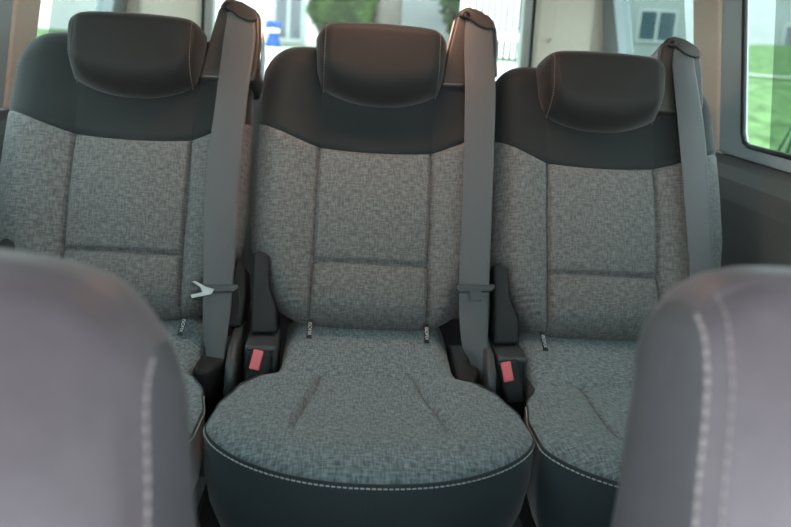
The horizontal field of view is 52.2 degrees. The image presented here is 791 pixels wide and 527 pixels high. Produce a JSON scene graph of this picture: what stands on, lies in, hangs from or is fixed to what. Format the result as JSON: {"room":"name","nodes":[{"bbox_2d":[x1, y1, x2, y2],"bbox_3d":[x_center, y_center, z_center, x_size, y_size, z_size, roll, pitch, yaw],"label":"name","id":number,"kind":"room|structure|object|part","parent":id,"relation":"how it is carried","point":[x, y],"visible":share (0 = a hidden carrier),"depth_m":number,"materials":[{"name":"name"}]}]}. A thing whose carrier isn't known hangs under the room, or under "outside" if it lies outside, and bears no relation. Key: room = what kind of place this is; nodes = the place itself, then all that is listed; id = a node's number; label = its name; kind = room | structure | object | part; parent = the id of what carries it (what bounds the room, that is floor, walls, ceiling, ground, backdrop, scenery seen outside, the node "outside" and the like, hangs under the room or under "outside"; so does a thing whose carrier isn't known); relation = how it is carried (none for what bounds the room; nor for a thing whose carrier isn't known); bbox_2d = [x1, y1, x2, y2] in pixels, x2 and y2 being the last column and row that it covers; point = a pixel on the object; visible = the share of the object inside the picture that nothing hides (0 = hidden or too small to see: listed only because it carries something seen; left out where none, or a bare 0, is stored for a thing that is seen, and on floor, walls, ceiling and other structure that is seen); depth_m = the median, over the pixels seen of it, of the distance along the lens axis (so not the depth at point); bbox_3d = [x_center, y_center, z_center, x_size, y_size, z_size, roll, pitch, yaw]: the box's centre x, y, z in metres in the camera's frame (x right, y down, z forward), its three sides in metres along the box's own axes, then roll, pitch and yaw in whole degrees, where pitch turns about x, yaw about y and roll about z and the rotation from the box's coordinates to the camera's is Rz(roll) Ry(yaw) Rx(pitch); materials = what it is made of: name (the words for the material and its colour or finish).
{"room":"vehicle interior","nodes":[
{"label":"vehicle interior","id":0,"kind":"room"},
{"bbox_2d":[0,108,9,162],"bbox_3d":[-0.836,0.309,0.879,0.160,0.776,4.000,3,15,-4],"label":"wall","id":1,"kind":"structure","parent":0,"point":[3,112],"depth_m":1.74,"materials":[{"name":"grey plastic"}]},
{"bbox_2d":[0,0,12,108],"bbox_3d":[-0.817,-0.555,1.659,0.098,0.485,0.152,3,15,-4],"label":"trim","id":2,"kind":"structure","parent":1,"relation":"attached to","point":[6,6],"depth_m":1.72,"materials":[{"name":"grey plastic"}]},
{"bbox_2d":[2,0,40,108],"bbox_3d":[-0.818,-0.589,1.785,0.097,0.485,0.157,3,15,-4],"label":"trim","id":3,"kind":"structure","parent":1,"relation":"attached to","point":[25,13],"depth_m":1.78,"materials":[{"name":"beige plastic"}]},
{"bbox_2d":[95,0,126,11],"bbox_3d":[-0.885,-0.791,2.517,0.136,0.485,0.259,3,15,-4],"label":"trim","id":4,"kind":"structure","parent":1,"relation":"attached to","point":[102,5],"depth_m":2.44,"materials":[{"name":"grey"}]},
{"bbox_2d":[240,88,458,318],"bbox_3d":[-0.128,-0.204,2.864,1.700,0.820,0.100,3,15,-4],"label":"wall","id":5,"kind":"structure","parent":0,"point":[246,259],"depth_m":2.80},
{"bbox_2d":[126,0,201,27],"bbox_3d":[-0.796,-0.473,2.694,0.300,1.260,0.135,3,15,-4],"label":"trim","id":6,"kind":"structure","parent":5,"relation":"attached to","point":[188,9],"depth_m":2.54,"materials":[{"name":"beige plastic"}]},
{"bbox_2d":[201,0,204,31],"bbox_3d":[-0.629,-0.520,2.641,0.023,1.040,0.011,3,15,-4],"label":"trim","id":7,"kind":"structure","parent":5,"relation":"attached to","point":[203,1],"depth_m":2.56,"materials":[{"name":"black rubber"}]},
{"bbox_2d":[204,0,215,40],"bbox_3d":[-0.614,-0.816,2.628,0.060,0.500,0.060,3,15,-4],"label":"trim","id":8,"kind":"structure","parent":5,"relation":"attached to","point":[210,5],"depth_m":2.61,"materials":[{"name":"grey"}]},
{"bbox_2d":[517,0,532,67],"bbox_3d":[0.442,-0.765,2.700,0.060,0.500,0.060,3,15,-4],"label":"trim","id":9,"kind":"structure","parent":5,"relation":"attached to","point":[527,5],"depth_m":2.68,"materials":[{"name":"grey"}]},
{"bbox_2d":[528,0,535,66],"bbox_3d":[0.427,-0.468,2.713,0.023,1.040,0.011,3,15,-4],"label":"trim","id":10,"kind":"structure","parent":5,"relation":"attached to","point":[534,1],"depth_m":2.63,"materials":[{"name":"black rubber"}]},
{"bbox_2d":[531,0,602,67],"bbox_3d":[0.579,-0.404,2.783,0.300,1.260,0.145,3,15,-4],"label":"trim","id":11,"kind":"structure","parent":5,"relation":"attached to","point":[560,25],"depth_m":2.63,"materials":[{"name":"beige plastic"}]},
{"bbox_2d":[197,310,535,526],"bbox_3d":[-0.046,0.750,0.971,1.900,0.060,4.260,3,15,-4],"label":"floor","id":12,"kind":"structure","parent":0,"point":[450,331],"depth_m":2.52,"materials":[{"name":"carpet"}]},
{"bbox_2d":[0,249,196,526],"bbox_3d":[-0.393,0.461,0.305,0.570,0.846,0.802,3,15,-4],"label":"seat","id":13,"kind":"object","parent":12,"relation":"on","point":[95,424],"visible":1,"depth_m":0.42,"materials":[{"name":"grey leather"}]},
{"bbox_2d":[0,0,264,521],"bbox_3d":[-0.518,0.045,1.398,0.513,1.014,0.838,3,15,-4],"label":"seat","id":14,"kind":"object","parent":12,"relation":"on","point":[104,157],"visible":0.56,"depth_m":1.50,"materials":[{"name":"grey fabric"}]},
{"bbox_3d":[-0.525,-0.088,1.558,0.475,0.396,0.143,3,-8,-4],"label":"backrest","id":15,"kind":"part","parent":14,"relation":"part of","materials":[{"name":"grey fabric"}]},
{"bbox_3d":[-0.515,-0.338,1.598,0.468,0.226,0.137,3,-8,-4],"label":"panel","id":16,"kind":"part","parent":14,"relation":"part of","materials":[{"name":"black leather"}]},
{"bbox_2d":[160,315,204,432],"bbox_3d":[-0.511,0.178,1.308,0.477,0.046,0.572,5,15,3],"label":"seat cushion","id":17,"kind":"object","parent":14,"relation":"on","point":[186,337],"depth_m":1.43,"materials":[{"name":"fabric"}]},
{"bbox_3d":[-0.334,0.223,1.488,0.045,0.128,0.183,3,15,-4],"label":"trim","id":18,"kind":"part","parent":14,"relation":"part of","materials":[{"name":"black plastic"}]},
{"bbox_2d":[191,11,255,359],"bbox_3d":[-0.320,-0.135,1.504,0.083,0.655,0.302,3,15,-4],"label":"belt","id":19,"kind":"object","parent":14,"relation":"on","point":[227,132],"visible":0.93,"depth_m":1.49,"materials":[{"name":"grey fabric"}]},
{"bbox_3d":[-0.267,-0.434,1.575,0.017,0.116,0.004,3,-8,-4],"label":"edge trim","id":20,"kind":"part","parent":14,"relation":"part of","materials":[{"name":"silver metal"}]},
{"bbox_2d":[203,7,534,526],"bbox_3d":[-0.043,0.062,1.425,0.484,1.030,0.819,3,15,-4],"label":"seat","id":21,"kind":"object","parent":12,"relation":"on","point":[367,419],"visible":0.94,"depth_m":1.50,"materials":[{"name":"grey fabric"}]},
{"bbox_3d":[-0.054,-0.066,1.588,0.461,0.396,0.143,3,-8,-4],"label":"backrest","id":22,"kind":"part","parent":21,"relation":"part of","materials":[{"name":"grey fabric"}]},
{"bbox_3d":[-0.044,-0.316,1.625,0.453,0.226,0.137,3,-8,-4],"label":"panel","id":23,"kind":"part","parent":21,"relation":"part of","materials":[{"name":"black leather"}]},
{"bbox_2d":[206,321,532,483],"bbox_3d":[-0.044,0.201,1.339,0.477,0.046,0.572,3,15,-4],"label":"seat cushion","id":24,"kind":"object","parent":21,"relation":"on","point":[346,403],"depth_m":1.23,"materials":[{"name":"fabric"}]},
{"bbox_3d":[0.105,-0.427,1.599,0.036,0.139,0.004,3,-8,-4],"label":"edge trim","id":25,"kind":"part","parent":21,"relation":"part of","materials":[{"name":"silver metal"}]},
{"bbox_3d":[0.125,0.245,1.520,0.045,0.128,0.183,3,15,-4],"label":"trim","id":26,"kind":"part","parent":21,"relation":"part of","materials":[{"name":"black plastic"}]},
{"bbox_2d":[455,20,495,380],"bbox_3d":[0.153,-0.130,1.536,0.073,0.646,0.292,3,15,-4],"label":"belt","id":27,"kind":"object","parent":21,"relation":"hanging from","point":[473,288],"visible":0.94,"depth_m":1.52,"materials":[{"name":"grey fabric"}]},
{"bbox_3d":[0.196,-0.427,1.603,0.017,0.116,0.004,3,-8,-4],"label":"edge trim","id":28,"kind":"part","parent":21,"relation":"part of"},
{"bbox_2d":[488,37,721,526],"bbox_3d":[0.430,0.095,1.471,0.493,1.002,0.842,2,15,-5],"label":"seat","id":29,"kind":"object","parent":12,"relation":"on","point":[589,228],"visible":0.65,"depth_m":1.56,"materials":[{"name":"grey fabric"}]},
{"bbox_2d":[518,329,637,481],"bbox_3d":[0.415,0.223,1.371,0.477,0.046,0.572,1,15,-11],"label":"seat cushion","id":30,"kind":"object","parent":29,"relation":"on","point":[580,385],"depth_m":1.35,"materials":[{"name":"fabric"}]},
{"bbox_3d":[0.426,-0.288,1.678,0.482,0.226,0.137,2,-10,-5],"label":"panel","id":31,"kind":"part","parent":29,"relation":"part of","materials":[{"name":"black leather"}]},
{"bbox_3d":[0.420,-0.039,1.630,0.490,0.396,0.143,2,-10,-5],"label":"backrest","id":32,"kind":"part","parent":29,"relation":"part of","materials":[{"name":"grey fabric"}]},
{"bbox_2d":[673,48,713,277],"bbox_3d":[0.591,-0.098,1.580,0.073,0.625,0.317,2,15,-6],"label":"belt","id":33,"kind":"object","parent":29,"relation":"on","point":[693,151],"visible":0.52,"depth_m":1.58,"materials":[{"name":"grey fabric"}]},
{"bbox_2d":[611,266,790,526],"bbox_3d":[0.410,0.490,0.357,0.570,0.843,0.802,3,15,-4],"label":"seat","id":34,"kind":"object","parent":12,"relation":"on","point":[707,440],"visible":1,"depth_m":0.47,"materials":[{"name":"grey leather"},{"name":"light stitching thread"}]},
{"bbox_2d":[264,47,516,80],"bbox_3d":[0.221,0.990,-0.901,4.900,1.208,20.900,3,15,-4],"label":"road","id":35,"kind":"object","parent":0,"point":[502,67],"visible":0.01,"depth_m":8.61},
{"bbox_2d":[37,28,790,153],"bbox_3d":[-0.727,-3.464,13.972,60.000,1.950,54.000,3,15,-4],"label":"ground","id":36,"kind":"structure","parent":0,"point":[769,97],"depth_m":8.61,"materials":[{"name":"green plant"}]},
{"bbox_2d":[38,0,317,45],"bbox_3d":[-3.713,-5.979,14.676,5.600,4.800,4.600,3,15,-4],"label":"house","id":37,"kind":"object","parent":36,"relation":"on","point":[296,28],"visible":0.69,"depth_m":13.17,"materials":[{"name":"grey paint"}]},
{"bbox_3d":[-1.748,-4.098,13.205,0.400,0.800,0.015,3,15,-4],"label":"pane","id":38,"kind":"part","parent":37,"relation":"part of","materials":[{"name":"blue"}]},
{"bbox_2d":[265,19,280,48],"bbox_3d":[-1.336,-2.484,8.808,0.180,0.338,0.180,3,15,-4],"label":"ornament","id":39,"kind":"object","parent":36,"relation":"on","point":[272,42],"visible":1,"depth_m":8.76,"materials":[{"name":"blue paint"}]},
{"bbox_2d":[305,0,452,33],"bbox_3d":[0.074,-4.744,11.080,2.538,3.688,1.704,3,15,-4],"label":"tree","id":40,"kind":"object","parent":36,"relation":"on","point":[322,13],"visible":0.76,"depth_m":10.93,"materials":[{"name":"green plant"}]},
{"bbox_2d":[401,0,449,44],"bbox_3d":[1.698,-5.424,15.125,4.600,4.200,3.600,3,15,-4],"label":"building","id":41,"kind":"structure","parent":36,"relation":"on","point":[417,13],"depth_m":13.82,"materials":[{"name":"grey paint"}]},
{"bbox_2d":[437,0,521,59],"bbox_3d":[1.784,-4.137,12.686,2.277,2.125,1.139,3,15,-4],"label":"fence","id":42,"kind":"object","parent":36,"relation":"on","point":[453,9],"visible":0.09,"depth_m":12.56,"materials":[{"name":"white paint"}]},
{"bbox_2d":[460,0,519,58],"bbox_3d":[1.603,-3.284,9.399,1.640,1.950,0.090,3,15,-4],"label":"fence","id":43,"kind":"object","parent":36,"relation":"on","point":[501,36],"visible":0.12,"depth_m":9.48,"materials":[{"name":"white paint"}]},
{"bbox_3d":[0.831,-3.321,9.346,0.090,1.950,0.090,3,15,-4],"label":"post","id":44,"kind":"part","parent":43,"relation":"part of","materials":[{"name":"white paint"}]},
{"bbox_3d":[1.541,-2.680,9.587,1.500,0.080,0.040,3,15,-4],"label":"rail","id":45,"kind":"part","parent":43,"relation":"part of","materials":[{"name":"white paint"}]},
{"bbox_2d":[629,0,790,56],"bbox_3d":[9.348,-7.679,21.481,10.600,5.000,4.600,10,16,20],"label":"house","id":46,"kind":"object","parent":36,"relation":"on","point":[653,22],"visible":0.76,"depth_m":20.49,"materials":[{"name":"grey paint"}]},
{"bbox_3d":[6.716,-6.092,20.718,0.850,0.700,0.015,10,16,20],"label":"pane","id":47,"kind":"part","parent":46,"relation":"part of","materials":[{"name":"blue"}]},
{"bbox_3d":[10.198,-5.335,19.460,1.500,0.650,0.015,10,16,20],"label":"pane","id":48,"kind":"part","parent":46,"relation":"part of","materials":[{"name":"blue"}]},
{"bbox_2d":[777,127,790,153],"bbox_3d":[2.216,-0.387,4.487,0.463,1.413,0.050,10,16,23],"label":"bare shrub","id":49,"kind":"object","parent":36,"relation":"on","point":[789,131],"visible":0.07,"depth_m":4.46,"materials":[{"name":"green plant"}]},
{"bbox_3d":[2.176,-0.399,4.519,0.246,1.412,0.024,10,16,20],"label":"stem","id":50,"kind":"part","parent":49,"relation":"part of","materials":[{"name":"grey"}]},
{"bbox_2d":[715,151,790,268],"bbox_3d":[0.789,0.388,0.990,0.160,0.776,4.000,3,15,-4],"label":"panel","id":51,"kind":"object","parent":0,"point":[755,198],"depth_m":1.66,"materials":[{"name":"grey plastic"}]},
{"bbox_2d":[603,0,633,54],"bbox_3d":[0.722,-0.713,2.627,0.136,0.485,0.259,3,15,-4],"label":"trim","id":52,"kind":"structure","parent":51,"relation":"attached to","point":[617,30],"depth_m":2.55,"materials":[{"name":"grey"}]},
{"bbox_2d":[693,0,722,151],"bbox_3d":[0.735,-0.513,1.891,0.097,0.485,0.157,3,15,-4],"label":"trim","id":53,"kind":"structure","parent":51,"relation":"attached to","point":[707,14],"depth_m":1.88,"materials":[{"name":"beige plastic"}]},
{"bbox_2d":[720,0,748,156],"bbox_3d":[0.748,-0.478,1.766,0.098,0.485,0.152,3,15,-4],"label":"trim","id":54,"kind":"structure","parent":51,"relation":"attached to","point":[730,137],"depth_m":1.79,"materials":[{"name":"grey plastic"}]},
{"bbox_2d":[724,148,790,172],"bbox_3d":[0.813,-0.057,1.096,0.020,0.031,1.638,3,15,-4],"label":"trim","id":55,"kind":"structure","parent":51,"relation":"attached to","point":[775,162],"depth_m":1.68,"materials":[{"name":"grey plastic"}]},
{"bbox_2d":[740,0,790,159],"bbox_3d":[0.796,-0.263,0.991,0.108,0.450,1.545,3,15,-4],"label":"window","id":56,"kind":"structure","parent":51,"relation":"in","point":[744,31],"depth_m":1.73,"materials":[{"name":"black rubber"}]},
{"bbox_2d":[748,74,790,77],"bbox_3d":[5.444,-1.440,8.116,0.700,0.595,25.000,3,15,-4],"label":"path","id":57,"kind":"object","parent":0,"point":[748,74],"visible":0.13,"depth_m":11.37,"materials":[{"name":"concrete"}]}
]}

